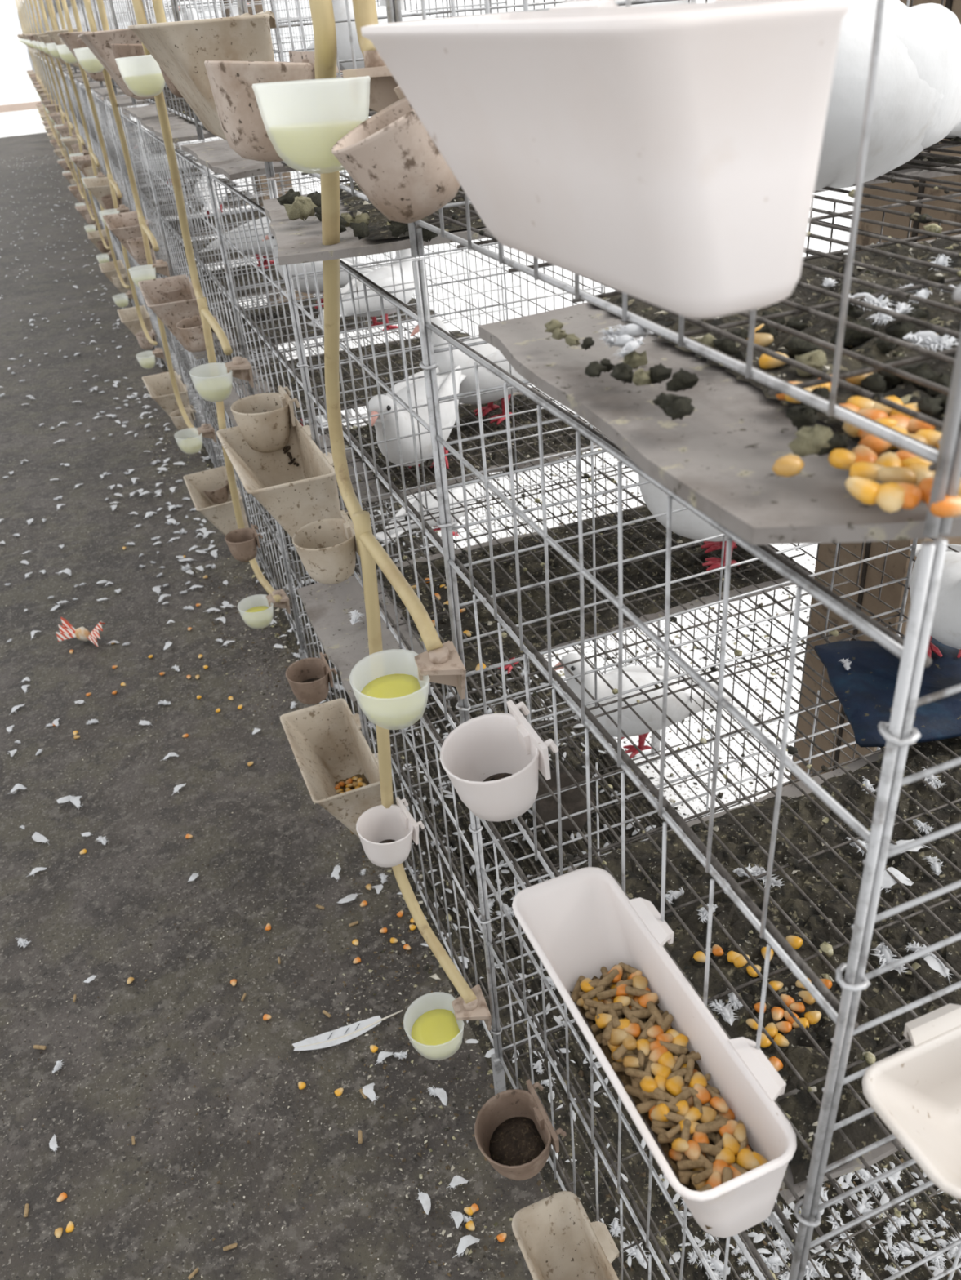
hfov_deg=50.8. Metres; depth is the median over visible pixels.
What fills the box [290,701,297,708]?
feather
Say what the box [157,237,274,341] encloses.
grille
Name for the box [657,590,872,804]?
grille
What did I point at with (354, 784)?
corn kernel
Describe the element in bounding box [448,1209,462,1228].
feather
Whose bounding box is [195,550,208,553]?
feather
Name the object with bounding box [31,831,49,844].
feather
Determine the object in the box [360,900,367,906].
corn kernel
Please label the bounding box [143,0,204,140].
grille
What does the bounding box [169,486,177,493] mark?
feather
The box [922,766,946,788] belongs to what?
feather
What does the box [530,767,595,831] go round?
pad
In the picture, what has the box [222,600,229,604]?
feather
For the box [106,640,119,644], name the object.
feather
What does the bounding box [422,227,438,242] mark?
clump
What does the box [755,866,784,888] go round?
feather
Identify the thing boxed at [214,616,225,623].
feather
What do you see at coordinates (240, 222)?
grille
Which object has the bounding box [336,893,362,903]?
feather
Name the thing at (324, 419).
pigeon
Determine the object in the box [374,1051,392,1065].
feather
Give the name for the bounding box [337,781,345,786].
corn kernel
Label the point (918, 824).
feather
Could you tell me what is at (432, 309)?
grille
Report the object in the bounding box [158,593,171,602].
feather
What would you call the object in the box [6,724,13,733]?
feather
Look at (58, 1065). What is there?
feather
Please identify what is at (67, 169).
cup
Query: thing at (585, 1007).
corn kernel
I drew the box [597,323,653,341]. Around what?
feather
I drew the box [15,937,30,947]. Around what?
feather
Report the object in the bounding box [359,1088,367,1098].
feed pellet
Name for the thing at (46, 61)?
cage
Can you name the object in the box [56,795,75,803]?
feather
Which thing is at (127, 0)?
cage
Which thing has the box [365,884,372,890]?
corn kernel
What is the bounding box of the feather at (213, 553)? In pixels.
[210,549,217,558]
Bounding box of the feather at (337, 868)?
[330,862,341,877]
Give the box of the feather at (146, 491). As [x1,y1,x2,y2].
[139,490,150,495]
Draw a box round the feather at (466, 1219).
[462,1214,472,1222]
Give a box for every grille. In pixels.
[43,0,62,65]
[44,0,66,66]
[52,0,60,30]
[53,0,76,72]
[59,0,82,76]
[60,71,75,129]
[64,74,83,138]
[66,0,93,81]
[68,78,88,151]
[69,0,171,25]
[75,0,103,87]
[75,73,97,156]
[78,0,154,31]
[78,0,200,26]
[79,0,154,28]
[79,83,107,177]
[81,0,117,94]
[88,88,121,203]
[92,0,226,19]
[92,194,103,229]
[94,0,137,104]
[95,88,133,211]
[95,198,105,229]
[104,209,118,260]
[106,0,295,62]
[106,95,159,275]
[106,212,124,264]
[111,0,159,118]
[115,168,197,181]
[116,0,313,87]
[118,240,139,304]
[120,106,174,277]
[121,172,232,199]
[122,184,259,215]
[124,196,235,276]
[126,249,158,343]
[130,207,244,296]
[135,261,168,370]
[139,127,194,295]
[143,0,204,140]
[143,0,349,100]
[143,71,349,105]
[144,200,263,237]
[147,273,194,420]
[151,297,261,342]
[155,225,245,265]
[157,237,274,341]
[159,340,308,375]
[165,84,355,121]
[168,253,285,298]
[173,334,218,467]
[174,142,254,398]
[177,0,505,102]
[177,289,323,417]
[184,353,308,419]
[185,0,204,19]
[192,355,251,528]
[197,410,368,471]
[204,0,227,18]
[206,285,433,351]
[214,313,462,417]
[226,0,253,17]
[226,412,306,651]
[230,409,399,543]
[234,471,412,546]
[236,177,259,199]
[240,206,277,305]
[254,0,296,62]
[257,173,282,200]
[258,515,480,648]
[271,254,306,346]
[281,168,317,193]
[281,470,530,645]
[289,0,341,71]
[302,292,340,354]
[315,118,370,262]
[340,327,380,412]
[355,116,433,311]
[379,323,418,342]
[409,0,506,17]
[429,237,522,337]
[467,470,533,538]
[513,0,555,11]
[518,253,616,316]
[529,452,657,668]
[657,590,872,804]
[688,0,943,6]
[792,198,940,613]
[902,537,959,618]
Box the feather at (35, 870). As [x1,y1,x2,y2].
[26,866,47,876]
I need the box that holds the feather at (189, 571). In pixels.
[185,568,193,575]
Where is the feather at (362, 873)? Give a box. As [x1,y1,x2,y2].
[360,868,366,875]
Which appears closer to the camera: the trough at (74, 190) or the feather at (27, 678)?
the feather at (27, 678)
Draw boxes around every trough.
[26,35,44,53]
[29,75,38,79]
[30,33,48,56]
[31,78,39,82]
[32,32,55,57]
[32,81,42,85]
[33,84,44,89]
[35,88,48,94]
[35,103,43,107]
[36,107,44,111]
[38,35,71,64]
[38,111,46,115]
[39,93,49,100]
[40,115,48,121]
[41,100,54,105]
[42,120,51,126]
[44,104,60,113]
[44,125,55,133]
[45,27,84,66]
[47,132,58,139]
[48,111,66,125]
[49,139,61,149]
[53,148,66,157]
[55,124,76,138]
[57,31,112,80]
[57,159,73,170]
[60,137,84,155]
[62,172,79,184]
[67,185,88,205]
[70,155,97,177]
[75,204,94,227]
[78,28,154,99]
[82,177,121,214]
[87,229,111,257]
[98,259,130,293]
[102,211,155,266]
[117,305,153,337]
[128,10,275,140]
[137,274,204,351]
[142,371,190,417]
[183,466,248,535]
[216,417,342,537]
[280,697,381,837]
[360,0,849,318]
[511,866,795,1238]
[511,1191,619,1279]
[861,1003,960,1199]
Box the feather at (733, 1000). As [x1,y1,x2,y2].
[726,988,742,1009]
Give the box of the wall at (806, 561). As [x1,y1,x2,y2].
[62,77,854,821]
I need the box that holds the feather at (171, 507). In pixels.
[166,505,174,511]
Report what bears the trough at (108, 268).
attached to the cage at (120, 244)
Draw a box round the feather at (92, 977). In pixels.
[83,973,96,982]
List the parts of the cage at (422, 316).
rail, rail, rail, rail, rail, rail, rail, corner post, corner post, post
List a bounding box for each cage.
[21,2,75,49]
[22,0,83,33]
[24,0,88,53]
[27,0,83,54]
[31,0,111,33]
[31,0,117,57]
[36,0,130,61]
[36,57,99,95]
[39,57,105,97]
[41,58,108,106]
[43,0,124,30]
[43,0,148,65]
[43,59,96,104]
[44,0,155,66]
[44,61,127,115]
[47,65,130,116]
[51,66,136,127]
[52,0,169,30]
[53,0,182,72]
[55,0,135,62]
[55,66,149,136]
[57,69,151,140]
[59,0,204,76]
[60,71,163,147]
[64,74,183,159]
[66,0,227,81]
[68,78,199,171]
[75,0,253,87]
[75,73,210,182]
[79,83,235,199]
[80,171,164,204]
[81,0,296,94]
[88,88,259,215]
[92,173,195,239]
[94,0,341,104]
[95,88,284,237]
[95,179,203,247]
[104,177,222,269]
[106,95,317,275]
[106,196,235,306]
[111,0,380,118]
[118,207,260,314]
[120,106,370,298]
[126,206,286,365]
[135,254,312,375]
[139,116,433,351]
[143,0,506,140]
[147,273,351,437]
[173,327,380,471]
[174,142,522,417]
[177,0,581,177]
[192,323,457,579]
[208,173,628,529]
[226,412,533,659]
[250,0,951,257]
[281,452,660,796]
[292,198,940,728]
[359,590,899,1094]
[413,0,960,537]
[424,322,960,1279]
[479,817,960,1279]
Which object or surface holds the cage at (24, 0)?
on the cage
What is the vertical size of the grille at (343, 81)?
0.005 m
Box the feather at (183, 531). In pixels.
[179,528,186,533]
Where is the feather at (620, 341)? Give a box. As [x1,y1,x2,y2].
[598,334,644,348]
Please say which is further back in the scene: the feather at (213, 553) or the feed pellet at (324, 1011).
the feather at (213, 553)
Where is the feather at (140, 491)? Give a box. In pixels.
[133,488,143,493]
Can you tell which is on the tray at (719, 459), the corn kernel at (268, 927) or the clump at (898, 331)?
the clump at (898, 331)
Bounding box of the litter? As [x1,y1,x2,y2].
[0,155,128,369]
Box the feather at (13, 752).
[7,749,17,756]
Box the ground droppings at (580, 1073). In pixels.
[187,356,955,1279]
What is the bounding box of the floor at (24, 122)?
[0,91,64,137]
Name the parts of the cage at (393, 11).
rail, rail, corner post, corner post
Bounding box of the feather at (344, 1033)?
[292,1009,402,1050]
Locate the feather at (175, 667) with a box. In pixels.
[171,665,179,671]
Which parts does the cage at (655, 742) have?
rail, rail, rail, corner post, corner post, post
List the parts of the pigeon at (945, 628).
leg, leg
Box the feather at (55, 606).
[50,604,60,610]
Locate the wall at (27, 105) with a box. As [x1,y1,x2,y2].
[0,71,342,112]
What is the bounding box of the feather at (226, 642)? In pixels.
[221,640,235,646]
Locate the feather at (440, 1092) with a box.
[432,1085,447,1106]
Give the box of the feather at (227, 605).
[221,604,236,608]
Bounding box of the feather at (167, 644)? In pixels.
[164,641,172,649]
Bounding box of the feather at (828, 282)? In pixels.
[820,277,837,287]
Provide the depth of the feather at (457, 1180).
1.29 m
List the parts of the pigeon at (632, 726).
leg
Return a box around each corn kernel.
[54,1227,62,1238]
[57,1192,67,1202]
[65,1221,74,1232]
[80,848,87,854]
[126,977,133,984]
[185,834,192,838]
[230,978,236,986]
[247,761,253,766]
[262,1013,271,1020]
[265,923,271,930]
[297,1081,306,1089]
[334,784,340,790]
[334,1087,343,1096]
[336,788,342,793]
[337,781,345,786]
[345,777,352,784]
[345,783,352,787]
[351,776,358,781]
[351,938,358,945]
[352,782,358,786]
[352,956,360,963]
[356,777,362,782]
[357,782,365,786]
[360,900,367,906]
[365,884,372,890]
[369,1044,377,1053]
[379,927,386,933]
[390,937,397,942]
[396,910,403,916]
[403,943,410,950]
[408,924,416,930]
[434,593,440,599]
[459,608,465,613]
[462,630,471,636]
[463,1206,472,1215]
[465,1220,475,1231]
[470,1203,479,1213]
[475,662,486,671]
[496,1232,506,1242]
[576,996,583,1006]
[579,977,593,992]
[582,995,603,1009]
[595,1013,611,1028]
[602,996,613,1004]
[606,1040,617,1052]
[607,964,622,982]
[608,1027,628,1045]
[609,983,616,998]
[611,1048,622,1062]
[613,995,631,1005]
[614,979,627,996]
[616,1043,633,1053]
[617,1018,630,1029]
[622,1022,640,1037]
[622,1032,636,1050]
[622,1055,639,1068]
[626,969,641,979]
[626,994,634,999]
[631,975,648,989]
[632,995,639,1003]
[635,1039,649,1056]
[637,992,657,1008]
[639,1075,657,1092]
[640,1031,656,1042]
[646,1025,663,1039]
[648,1045,667,1062]
[648,1105,655,1121]
[649,1040,661,1052]
[650,1062,671,1077]
[650,1102,669,1121]
[653,1074,666,1091]
[655,1033,673,1043]
[657,1051,675,1072]
[665,1028,679,1037]
[665,1075,684,1097]
[668,1147,682,1161]
[671,1033,688,1056]
[671,1137,688,1152]
[675,1099,689,1115]
[678,1120,699,1134]
[680,1063,686,1077]
[683,1139,700,1160]
[684,1106,702,1121]
[685,1085,693,1106]
[688,1071,706,1088]
[690,1167,705,1171]
[690,1173,707,1190]
[692,1131,709,1143]
[693,951,705,962]
[693,1083,711,1104]
[698,1106,716,1123]
[702,1102,710,1106]
[705,1170,721,1188]
[709,1096,728,1113]
[711,944,723,956]
[712,1159,729,1175]
[714,1146,735,1164]
[717,1107,735,1119]
[717,1120,737,1137]
[721,1132,739,1155]
[726,951,739,962]
[728,1164,742,1178]
[732,1123,746,1142]
[733,954,750,968]
[736,1147,759,1170]
[746,333,773,346]
[746,964,760,977]
[746,1018,757,1030]
[751,1151,768,1169]
[753,1001,765,1013]
[754,324,764,333]
[758,351,788,368]
[760,946,773,961]
[760,1032,771,1047]
[762,1022,777,1038]
[768,980,782,991]
[768,1056,782,1071]
[770,1006,783,1021]
[771,453,804,477]
[773,1033,788,1046]
[774,1021,791,1033]
[775,381,803,399]
[779,994,794,1007]
[783,1010,799,1023]
[784,387,813,403]
[785,935,802,949]
[788,1001,804,1013]
[791,1017,808,1028]
[795,977,811,990]
[797,991,815,1004]
[803,1010,821,1025]
[808,382,830,391]
[819,978,831,989]
[827,448,856,470]
[837,403,859,422]
[841,417,871,437]
[844,372,873,385]
[844,476,879,505]
[845,395,875,409]
[848,461,885,481]
[851,444,877,462]
[857,408,888,420]
[857,429,871,439]
[857,435,893,455]
[871,395,903,416]
[873,482,904,512]
[874,417,897,427]
[874,451,902,467]
[875,466,916,484]
[887,414,909,431]
[888,402,919,418]
[889,425,907,449]
[893,482,922,509]
[894,449,915,460]
[897,433,928,450]
[900,455,932,467]
[906,461,934,486]
[907,417,934,434]
[914,429,941,447]
[918,477,933,502]
[926,493,960,517]
[956,477,960,496]
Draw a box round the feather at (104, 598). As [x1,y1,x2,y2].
[96,597,110,600]
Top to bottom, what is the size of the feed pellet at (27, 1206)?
0.005 m
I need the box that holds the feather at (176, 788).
[172,782,186,795]
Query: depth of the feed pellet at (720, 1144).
0.58 m
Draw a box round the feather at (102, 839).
[96,835,109,844]
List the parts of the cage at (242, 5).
corner post, corner post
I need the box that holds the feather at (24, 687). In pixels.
[22,684,30,693]
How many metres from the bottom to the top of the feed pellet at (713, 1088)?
0.006 m
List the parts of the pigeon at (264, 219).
leg, leg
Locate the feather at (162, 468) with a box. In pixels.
[156,466,168,471]
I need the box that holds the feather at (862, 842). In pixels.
[844,836,867,856]
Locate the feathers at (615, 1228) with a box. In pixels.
[151,302,948,1279]
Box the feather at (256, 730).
[252,727,260,734]
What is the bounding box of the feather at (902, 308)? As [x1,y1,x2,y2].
[892,302,914,314]
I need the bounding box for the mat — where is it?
[813,636,960,747]
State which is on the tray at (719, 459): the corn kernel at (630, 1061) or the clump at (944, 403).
the clump at (944, 403)
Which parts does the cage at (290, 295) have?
rail, rail, rail, rail, rail, corner post, corner post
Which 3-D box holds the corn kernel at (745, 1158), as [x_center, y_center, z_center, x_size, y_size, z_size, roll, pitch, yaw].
[0.151,0.295,0.572,0.010,0.008,0.014,-20,35,-22]
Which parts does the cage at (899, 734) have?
rail, rail, rail, rail, rail, rail, rail, corner post, corner post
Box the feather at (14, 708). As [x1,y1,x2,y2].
[8,703,25,715]
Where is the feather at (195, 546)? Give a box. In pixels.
[188,545,197,551]
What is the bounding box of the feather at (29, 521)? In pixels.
[26,518,33,524]
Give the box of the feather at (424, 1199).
[417,1188,431,1214]
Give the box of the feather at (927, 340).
[902,330,958,351]
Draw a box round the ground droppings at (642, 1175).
[627,1158,960,1279]
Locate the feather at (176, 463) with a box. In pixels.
[173,462,185,465]
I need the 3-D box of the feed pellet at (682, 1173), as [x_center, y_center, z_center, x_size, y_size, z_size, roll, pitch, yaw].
[0.121,0.304,0.575,0.016,0.007,0.005,-4,32,2]
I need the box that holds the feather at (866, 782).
[862,776,875,793]
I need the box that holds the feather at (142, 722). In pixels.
[138,720,152,725]
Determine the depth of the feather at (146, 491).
3.23 m
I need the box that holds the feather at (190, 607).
[183,605,193,609]
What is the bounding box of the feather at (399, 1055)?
[391,1049,407,1058]
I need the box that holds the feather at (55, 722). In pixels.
[53,718,59,726]
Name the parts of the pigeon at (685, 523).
leg, leg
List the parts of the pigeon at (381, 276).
leg, leg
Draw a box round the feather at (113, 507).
[110,504,116,511]
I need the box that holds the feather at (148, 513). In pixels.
[142,511,156,519]
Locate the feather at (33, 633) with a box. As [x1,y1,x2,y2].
[31,630,40,638]
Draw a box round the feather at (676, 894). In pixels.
[664,887,684,903]
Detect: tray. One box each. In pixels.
[62,66,77,71]
[64,69,80,75]
[72,72,88,78]
[75,66,158,83]
[84,80,113,88]
[93,82,164,97]
[97,135,159,146]
[102,125,144,133]
[106,87,173,106]
[106,142,177,154]
[107,148,189,163]
[113,156,200,175]
[117,168,217,188]
[123,177,239,203]
[124,80,350,120]
[128,191,262,219]
[140,93,376,142]
[141,238,253,274]
[149,211,265,241]
[181,118,365,180]
[189,263,286,303]
[191,297,434,359]
[204,330,470,426]
[262,151,960,265]
[297,505,814,702]
[311,388,612,511]
[478,234,960,545]
[568,737,960,1204]
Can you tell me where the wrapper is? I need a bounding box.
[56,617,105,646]
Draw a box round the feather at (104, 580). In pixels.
[96,579,106,583]
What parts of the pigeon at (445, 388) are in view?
leg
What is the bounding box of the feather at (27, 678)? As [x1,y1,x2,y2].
[20,676,31,683]
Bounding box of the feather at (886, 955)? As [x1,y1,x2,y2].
[868,942,906,975]
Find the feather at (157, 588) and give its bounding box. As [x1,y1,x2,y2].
[152,585,161,595]
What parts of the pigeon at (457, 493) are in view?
leg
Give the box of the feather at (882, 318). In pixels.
[865,305,894,324]
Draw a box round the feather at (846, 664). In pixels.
[840,657,852,670]
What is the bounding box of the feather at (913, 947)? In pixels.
[905,939,935,958]
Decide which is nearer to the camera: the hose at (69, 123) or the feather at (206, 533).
the feather at (206, 533)
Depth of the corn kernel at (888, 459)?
0.37 m
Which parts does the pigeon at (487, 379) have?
leg, leg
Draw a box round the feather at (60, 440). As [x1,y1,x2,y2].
[53,439,68,443]
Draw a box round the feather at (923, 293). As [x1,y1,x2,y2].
[906,287,932,303]
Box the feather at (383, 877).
[377,872,387,884]
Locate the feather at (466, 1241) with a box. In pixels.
[452,1235,479,1257]
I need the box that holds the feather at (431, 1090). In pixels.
[426,1087,437,1097]
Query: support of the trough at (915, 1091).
attached to the cage at (899, 734)
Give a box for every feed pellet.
[23,1203,29,1217]
[33,1044,46,1049]
[72,994,76,1002]
[131,1135,135,1145]
[187,1267,198,1279]
[222,1242,237,1251]
[240,992,246,1000]
[277,956,280,964]
[315,904,324,909]
[322,1009,331,1017]
[348,920,358,926]
[357,1129,362,1143]
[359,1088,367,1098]
[570,976,584,1003]
[571,991,585,997]
[577,975,585,991]
[581,985,604,1000]
[583,998,605,1008]
[584,1010,595,1021]
[587,998,596,1015]
[588,980,608,988]
[590,1023,603,1032]
[595,968,618,987]
[595,987,617,1000]
[595,1001,603,1019]
[595,1031,603,1044]
[596,1001,622,1013]
[600,966,612,987]
[601,1020,613,1040]
[601,1039,607,1045]
[603,997,612,1001]
[607,1008,620,1027]
[611,1044,628,1060]
[611,1062,625,1071]
[615,1004,628,1017]
[616,978,632,986]
[617,962,637,973]
[620,972,626,980]
[621,1005,638,1023]
[621,1053,637,1058]
[623,1084,651,1100]
[624,1066,651,1079]
[625,986,650,996]
[626,1008,651,1019]
[628,998,645,1009]
[629,1075,639,1088]
[631,1048,638,1054]
[633,1076,641,1083]
[635,1086,649,1102]
[635,1099,666,1114]
[636,1017,644,1031]
[636,1021,653,1040]
[636,1060,648,1071]
[637,1049,644,1067]
[641,1089,665,1101]
[642,1013,655,1029]
[644,1059,653,1073]
[646,1000,663,1026]
[650,1125,671,1144]
[651,1119,678,1128]
[653,1087,674,1102]
[656,1100,679,1112]
[657,1132,681,1143]
[658,1040,688,1055]
[659,1013,673,1033]
[661,1010,668,1018]
[663,1111,684,1123]
[664,1123,680,1138]
[666,1067,687,1079]
[668,1088,691,1104]
[671,1053,685,1071]
[674,1133,680,1137]
[676,1052,700,1064]
[676,1159,704,1170]
[678,1169,701,1179]
[679,1153,690,1185]
[680,1085,697,1096]
[680,1118,691,1142]
[684,1057,694,1083]
[691,1168,712,1184]
[692,1095,702,1114]
[692,1139,722,1156]
[695,1118,727,1133]
[696,1183,711,1191]
[697,1153,713,1169]
[703,1073,710,1081]
[704,1153,715,1163]
[705,1086,721,1098]
[706,1084,719,1094]
[706,1133,710,1141]
[710,1132,715,1142]
[711,1138,723,1156]
[714,1114,728,1120]
[714,1133,722,1145]
[721,1166,732,1183]
[730,1163,747,1174]
[737,1136,747,1152]
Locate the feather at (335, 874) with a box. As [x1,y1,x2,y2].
[331,871,340,880]
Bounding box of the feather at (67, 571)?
[57,568,71,575]
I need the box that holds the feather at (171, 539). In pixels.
[167,537,180,542]
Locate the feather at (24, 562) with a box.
[20,560,30,564]
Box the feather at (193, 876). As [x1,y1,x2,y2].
[188,872,198,881]
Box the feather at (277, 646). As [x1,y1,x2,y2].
[273,644,284,648]
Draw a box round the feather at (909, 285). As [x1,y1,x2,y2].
[896,283,920,293]
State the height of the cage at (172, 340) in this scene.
0.586 m
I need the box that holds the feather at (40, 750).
[35,747,43,755]
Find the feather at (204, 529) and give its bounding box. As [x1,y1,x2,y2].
[195,527,206,533]
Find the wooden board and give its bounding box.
[773,0,960,790]
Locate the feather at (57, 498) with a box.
[53,495,62,500]
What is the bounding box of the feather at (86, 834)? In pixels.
[80,831,93,836]
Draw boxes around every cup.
[42,47,50,53]
[49,38,59,49]
[49,49,61,57]
[56,116,66,125]
[59,37,71,53]
[59,155,66,160]
[60,53,76,62]
[63,131,75,138]
[64,166,72,173]
[69,177,79,186]
[71,142,86,155]
[73,149,89,162]
[76,38,96,59]
[76,191,87,202]
[79,57,102,71]
[84,163,102,177]
[84,172,106,189]
[84,212,97,224]
[86,222,102,232]
[97,239,110,253]
[97,250,116,263]
[100,192,123,213]
[102,204,129,223]
[111,44,149,79]
[111,272,128,288]
[115,289,133,306]
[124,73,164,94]
[126,235,155,260]
[133,259,169,285]
[135,328,156,350]
[139,347,165,368]
[159,65,183,97]
[161,284,186,299]
[169,404,195,431]
[176,315,217,351]
[178,423,216,452]
[195,355,253,399]
[202,480,231,504]
[204,51,338,161]
[224,524,262,561]
[230,385,299,453]
[242,588,290,626]
[268,49,399,167]
[285,652,337,704]
[292,509,359,584]
[331,85,460,223]
[355,796,424,867]
[360,640,466,725]
[411,984,491,1057]
[440,699,558,822]
[474,1079,566,1180]
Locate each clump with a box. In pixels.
[276,188,301,205]
[283,195,317,221]
[306,191,321,207]
[314,206,321,222]
[339,215,346,232]
[340,213,355,227]
[349,222,369,239]
[354,213,369,226]
[388,221,408,237]
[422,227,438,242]
[544,319,563,333]
[551,327,568,339]
[564,333,580,346]
[580,337,594,350]
[584,360,606,377]
[600,357,614,373]
[608,362,633,384]
[622,350,647,369]
[632,368,651,386]
[648,362,671,384]
[652,392,665,405]
[657,393,678,417]
[664,395,694,420]
[666,368,698,391]
[696,333,715,349]
[712,337,738,356]
[730,328,748,345]
[755,324,777,338]
[761,310,785,330]
[782,329,819,359]
[784,315,808,333]
[785,404,817,431]
[787,423,833,457]
[794,349,826,377]
[799,385,836,413]
[816,431,848,456]
[829,317,875,347]
[833,303,864,318]
[857,288,875,293]
[860,373,888,393]
[872,337,896,354]
[876,359,903,389]
[884,321,915,341]
[896,362,937,391]
[906,304,927,319]
[916,396,942,417]
[925,372,951,396]
[928,316,950,326]
[933,384,950,415]
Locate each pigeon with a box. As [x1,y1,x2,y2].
[135,142,200,185]
[156,4,182,63]
[178,1,284,51]
[195,164,226,217]
[199,194,284,268]
[229,1,248,17]
[262,231,376,309]
[300,414,328,428]
[306,0,404,71]
[306,248,414,330]
[332,0,438,70]
[365,365,466,469]
[376,478,475,542]
[410,315,528,425]
[491,657,518,674]
[554,653,750,758]
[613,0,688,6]
[638,474,739,570]
[813,0,960,191]
[909,543,960,657]
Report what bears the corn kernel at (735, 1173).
on the feed pellet
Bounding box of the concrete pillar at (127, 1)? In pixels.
[127,0,190,199]
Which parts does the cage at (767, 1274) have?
rail, rail, rail, rail, rail, rail, rail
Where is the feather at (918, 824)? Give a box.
[911,818,933,833]
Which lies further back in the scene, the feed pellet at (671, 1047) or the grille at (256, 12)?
the grille at (256, 12)
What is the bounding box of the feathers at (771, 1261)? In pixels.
[662,1161,960,1279]
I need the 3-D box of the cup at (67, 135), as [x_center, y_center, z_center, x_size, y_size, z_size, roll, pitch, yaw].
[-2.663,-3.268,6.585,0.085,0.071,0.080,-16,35,-14]
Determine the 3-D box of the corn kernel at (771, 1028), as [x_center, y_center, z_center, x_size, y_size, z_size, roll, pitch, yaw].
[0.219,0.294,0.761,0.010,0.007,0.013,21,41,34]
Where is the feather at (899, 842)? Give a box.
[888,839,930,853]
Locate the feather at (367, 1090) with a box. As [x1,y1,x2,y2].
[362,1082,378,1105]
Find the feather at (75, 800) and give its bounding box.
[70,795,83,809]
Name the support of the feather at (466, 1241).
on the floor at (123, 887)
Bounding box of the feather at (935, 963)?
[923,952,951,983]
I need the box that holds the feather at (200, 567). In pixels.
[195,565,203,572]
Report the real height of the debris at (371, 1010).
0.002 m
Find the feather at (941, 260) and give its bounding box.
[928,253,951,271]
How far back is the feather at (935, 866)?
0.88 m
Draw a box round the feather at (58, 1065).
[52,1059,63,1073]
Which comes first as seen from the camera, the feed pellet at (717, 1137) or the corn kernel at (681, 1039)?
the feed pellet at (717, 1137)
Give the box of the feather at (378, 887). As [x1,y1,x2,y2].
[369,884,382,893]
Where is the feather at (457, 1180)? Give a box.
[446,1175,468,1189]
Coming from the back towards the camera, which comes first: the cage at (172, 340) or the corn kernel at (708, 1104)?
the cage at (172, 340)
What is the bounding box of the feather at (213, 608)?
[203,607,221,613]
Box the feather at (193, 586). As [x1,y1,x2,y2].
[186,584,203,591]
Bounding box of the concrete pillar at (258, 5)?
[219,0,313,303]
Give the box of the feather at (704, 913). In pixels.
[697,903,717,922]
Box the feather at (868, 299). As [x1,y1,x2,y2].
[848,293,896,311]
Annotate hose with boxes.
[15,0,50,125]
[16,0,53,131]
[17,0,57,137]
[19,0,61,146]
[21,0,64,156]
[23,0,70,168]
[26,0,76,182]
[29,0,84,199]
[33,0,95,221]
[40,0,110,249]
[48,0,129,288]
[61,0,157,345]
[83,0,199,436]
[131,0,281,602]
[308,0,476,1003]
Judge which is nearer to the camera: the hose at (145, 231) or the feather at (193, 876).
the feather at (193, 876)
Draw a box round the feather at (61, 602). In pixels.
[57,600,70,604]
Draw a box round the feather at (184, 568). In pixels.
[181,565,187,571]
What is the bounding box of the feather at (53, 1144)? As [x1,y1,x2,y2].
[48,1133,58,1155]
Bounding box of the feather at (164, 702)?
[157,699,170,705]
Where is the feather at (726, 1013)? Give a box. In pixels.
[708,999,737,1026]
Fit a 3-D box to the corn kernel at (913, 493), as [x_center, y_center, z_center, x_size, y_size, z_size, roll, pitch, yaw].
[0.147,-0.051,0.353,0.011,0.008,0.014,-28,39,-32]
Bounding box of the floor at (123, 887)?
[0,132,945,1279]
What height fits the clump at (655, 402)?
0.007 m
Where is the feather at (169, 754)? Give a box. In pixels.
[160,752,179,760]
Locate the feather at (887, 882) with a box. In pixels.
[880,866,913,892]
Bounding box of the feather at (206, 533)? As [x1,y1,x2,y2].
[201,530,215,539]
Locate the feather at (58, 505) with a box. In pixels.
[56,503,65,511]
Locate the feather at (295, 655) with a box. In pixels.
[292,653,299,657]
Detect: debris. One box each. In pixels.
[0,328,492,1279]
[0,643,514,1279]
[141,414,523,1277]
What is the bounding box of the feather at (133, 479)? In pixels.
[131,477,138,484]
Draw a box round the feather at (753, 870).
[732,863,760,878]
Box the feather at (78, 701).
[74,699,85,703]
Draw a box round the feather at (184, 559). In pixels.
[178,557,196,561]
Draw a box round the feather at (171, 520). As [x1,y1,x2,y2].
[167,518,177,524]
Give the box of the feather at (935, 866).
[922,855,942,875]
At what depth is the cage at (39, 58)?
10.82 m
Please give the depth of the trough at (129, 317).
4.29 m
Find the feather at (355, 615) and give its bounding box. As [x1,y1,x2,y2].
[348,609,364,624]
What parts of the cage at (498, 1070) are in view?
rail, rail, rail, rail, rail, rail, rail, corner post, corner post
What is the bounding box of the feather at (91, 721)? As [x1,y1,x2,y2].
[85,718,98,724]
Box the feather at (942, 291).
[936,284,955,293]
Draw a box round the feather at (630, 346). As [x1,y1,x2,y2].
[609,337,644,361]
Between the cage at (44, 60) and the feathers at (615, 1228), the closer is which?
the feathers at (615, 1228)
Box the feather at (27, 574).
[25,571,32,577]
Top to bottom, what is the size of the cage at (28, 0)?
0.514 m
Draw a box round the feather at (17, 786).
[8,783,26,794]
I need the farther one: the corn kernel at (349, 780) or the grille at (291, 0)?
the grille at (291, 0)
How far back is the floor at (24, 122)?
18.34 m
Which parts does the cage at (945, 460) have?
rail, rail, corner post, corner post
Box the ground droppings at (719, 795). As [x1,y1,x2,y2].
[341,408,808,817]

